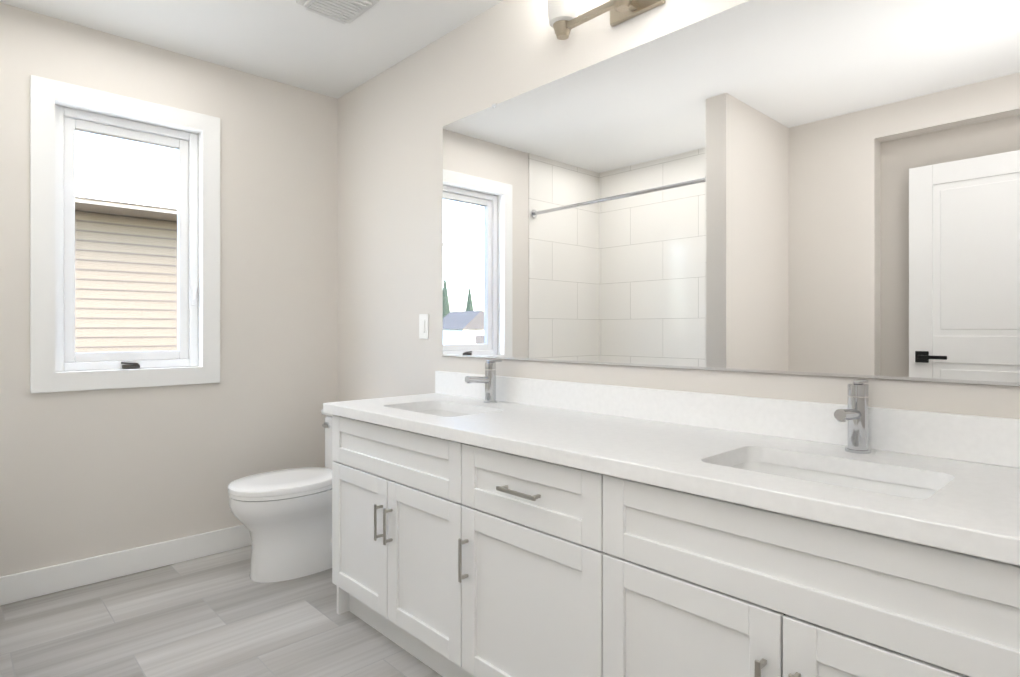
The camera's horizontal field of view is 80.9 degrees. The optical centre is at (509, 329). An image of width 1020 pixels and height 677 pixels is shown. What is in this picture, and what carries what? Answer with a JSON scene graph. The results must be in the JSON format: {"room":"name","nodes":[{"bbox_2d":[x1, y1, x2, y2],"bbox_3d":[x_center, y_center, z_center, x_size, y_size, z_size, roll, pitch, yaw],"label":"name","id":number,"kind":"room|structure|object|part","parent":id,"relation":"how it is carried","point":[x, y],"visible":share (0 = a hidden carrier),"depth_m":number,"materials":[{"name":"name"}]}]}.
{"room":"bathroom","nodes":[
{"label":"bathroom","id":0,"kind":"room"},
{"bbox_2d":[0,2,337,576],"bbox_3d":[-1.918,-0.106,2.661,2.706,2.440,0.150,0,0,-43],"label":"wall","id":1,"kind":"structure","parent":0,"point":[84,474],"depth_m":2.89,"materials":[{"name":"white paint"}]},
{"bbox_2d":[30,75,219,392],"bbox_3d":[-1.764,-0.396,2.779,0.741,1.320,0.148,0,0,-43],"label":"window","id":2,"kind":"structure","parent":1,"relation":"in","point":[61,113],"depth_m":2.72,"materials":[{"name":"white"}]},
{"bbox_3d":[-1.790,-0.396,2.807,0.423,1.002,0.004,0,0,-43],"label":"glass","id":3,"kind":"part","parent":2,"relation":"part of","materials":[{"name":"clear glass"}]},
{"bbox_3d":[-1.779,-0.396,2.795,0.577,1.156,0.094,0,0,-43],"label":"frame","id":4,"kind":"part","parent":2,"relation":"part of","materials":[{"name":"white plastic"}]},
{"bbox_2d":[0,525,251,605],"bbox_3d":[-1.555,1.057,2.889,1.537,0.115,0.014,0,0,-43],"label":"baseboard","id":5,"kind":"structure","parent":1,"relation":"attached to","point":[21,586],"depth_m":2.68,"materials":[{"name":"white wood"}]},
{"bbox_2d":[0,545,442,676],"bbox_3d":[-0.747,1.164,1.415,2.706,0.100,3.569,0,0,-43],"label":"floor","id":6,"kind":"structure","parent":0,"point":[222,614],"depth_m":2.21,"materials":[{"name":"tile"}]},
{"bbox_2d":[228,409,332,582],"bbox_3d":[-0.953,0.762,2.848,0.726,0.705,0.420,0,0,-43],"label":"toilet","id":7,"kind":"object","parent":6,"relation":"on","point":[284,517],"visible":0.69,"depth_m":2.66,"materials":[{"name":"white ceramic"}]},
{"bbox_2d":[323,408,1019,676],"bbox_3d":[0.218,0.719,1.730,0.564,0.790,2.135,0,0,-43],"label":"bathroom vanity","id":8,"kind":"object","parent":6,"relation":"on","point":[489,523],"depth_m":1.33,"materials":[{"name":"white wood"}]},
{"bbox_2d":[323,392,1019,555],"bbox_3d":[0.211,0.305,1.741,0.558,0.038,2.160,0,0,-43],"label":"countertop","id":9,"kind":"structure","parent":8,"relation":"on","point":[977,505],"depth_m":1.33,"materials":[{"name":"white stone"}]},
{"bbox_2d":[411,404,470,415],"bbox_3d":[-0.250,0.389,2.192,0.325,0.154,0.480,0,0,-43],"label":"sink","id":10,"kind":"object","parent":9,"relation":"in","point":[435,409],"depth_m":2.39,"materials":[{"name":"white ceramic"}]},
{"bbox_2d":[463,360,501,403],"bbox_3d":[-0.101,0.203,2.332,0.176,0.166,0.054,0,0,-43],"label":"faucet","id":11,"kind":"object","parent":9,"relation":"on","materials":[{"name":"silver metal"}]},
{"bbox_2d":[719,452,942,499],"bbox_3d":[0.644,0.389,1.241,0.325,0.154,0.480,0,0,-43],"label":"sink","id":12,"kind":"object","parent":9,"relation":"in","point":[853,477],"depth_m":1.34,"materials":[{"name":"white ceramic"}]},
{"bbox_2d":[831,379,874,451],"bbox_3d":[0.793,0.203,1.381,0.176,0.166,0.054,0,0,-43],"label":"faucet","id":13,"kind":"object","parent":9,"relation":"on","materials":[{"name":"silver metal"}]},
{"bbox_2d":[0,0,502,98],"bbox_3d":[-0.747,-1.376,1.415,2.706,0.100,3.569,0,0,-43],"label":"ceiling","id":14,"kind":"structure","parent":0,"point":[292,43],"depth_m":2.65,"materials":[{"name":"white paint"}]},
{"bbox_2d":[296,0,378,23],"bbox_3d":[-0.694,-1.312,2.405,0.240,0.028,0.240,0,0,-43],"label":"ceiling vent","id":15,"kind":"object","parent":14,"relation":"in","point":[345,11],"visible":1,"depth_m":2.42,"materials":[{"name":"white"}]},
{"bbox_2d":[337,0,1019,418],"bbox_3d":[0.235,-0.106,2.235,0.150,2.440,3.419,0,0,-43],"label":"wall","id":16,"kind":"structure","parent":0,"point":[395,118],"depth_m":2.74,"materials":[{"name":"white paint"}]},
{"bbox_2d":[419,314,428,338],"bbox_3d":[-0.405,-0.016,2.799,0.010,0.116,0.072,0,0,-43],"label":"switch plate","id":17,"kind":"object","parent":16,"relation":"attached to","point":[423,326],"visible":1,"depth_m":2.79,"materials":[{"name":"white plastic"}]},
{"bbox_2d":[548,0,664,39],"bbox_3d":[0.365,-1.106,1.886,0.138,0.200,0.604,0,0,-43],"label":"sconce","id":18,"kind":"object","parent":16,"relation":"attached to","point":[564,19],"visible":1,"depth_m":1.98,"materials":[{"name":"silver metal"}]},
{"bbox_2d":[442,0,1019,385],"bbox_3d":[0.409,-0.402,1.933,0.008,1.037,2.081,0,0,-43],"label":"mirror","id":19,"kind":"object","parent":16,"relation":"attached to","point":[818,187],"visible":1,"depth_m":1.63,"materials":[{"name":"silver mirror"}]},
{"bbox_2d":[435,372,1019,467],"bbox_3d":[0.407,0.236,1.925,0.020,0.100,2.160,0,0,-43],"label":"backsplash","id":20,"kind":"structure","parent":0,"relation":"attached to","point":[981,439],"depth_m":1.61,"materials":[{"name":"white stone"}]},
{"label":"outside","id":21,"kind":"structure","parent":0,"visible":0},
{"bbox_2d":[75,181,176,351],"bbox_3d":[-3.481,1.745,8.335,12.000,6.740,0.900,0,0,-43],"label":"neighbouring house","id":22,"kind":"structure","parent":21,"point":[126,238],"depth_m":7.29,"materials":[{"name":"beige plastic"}]}
]}

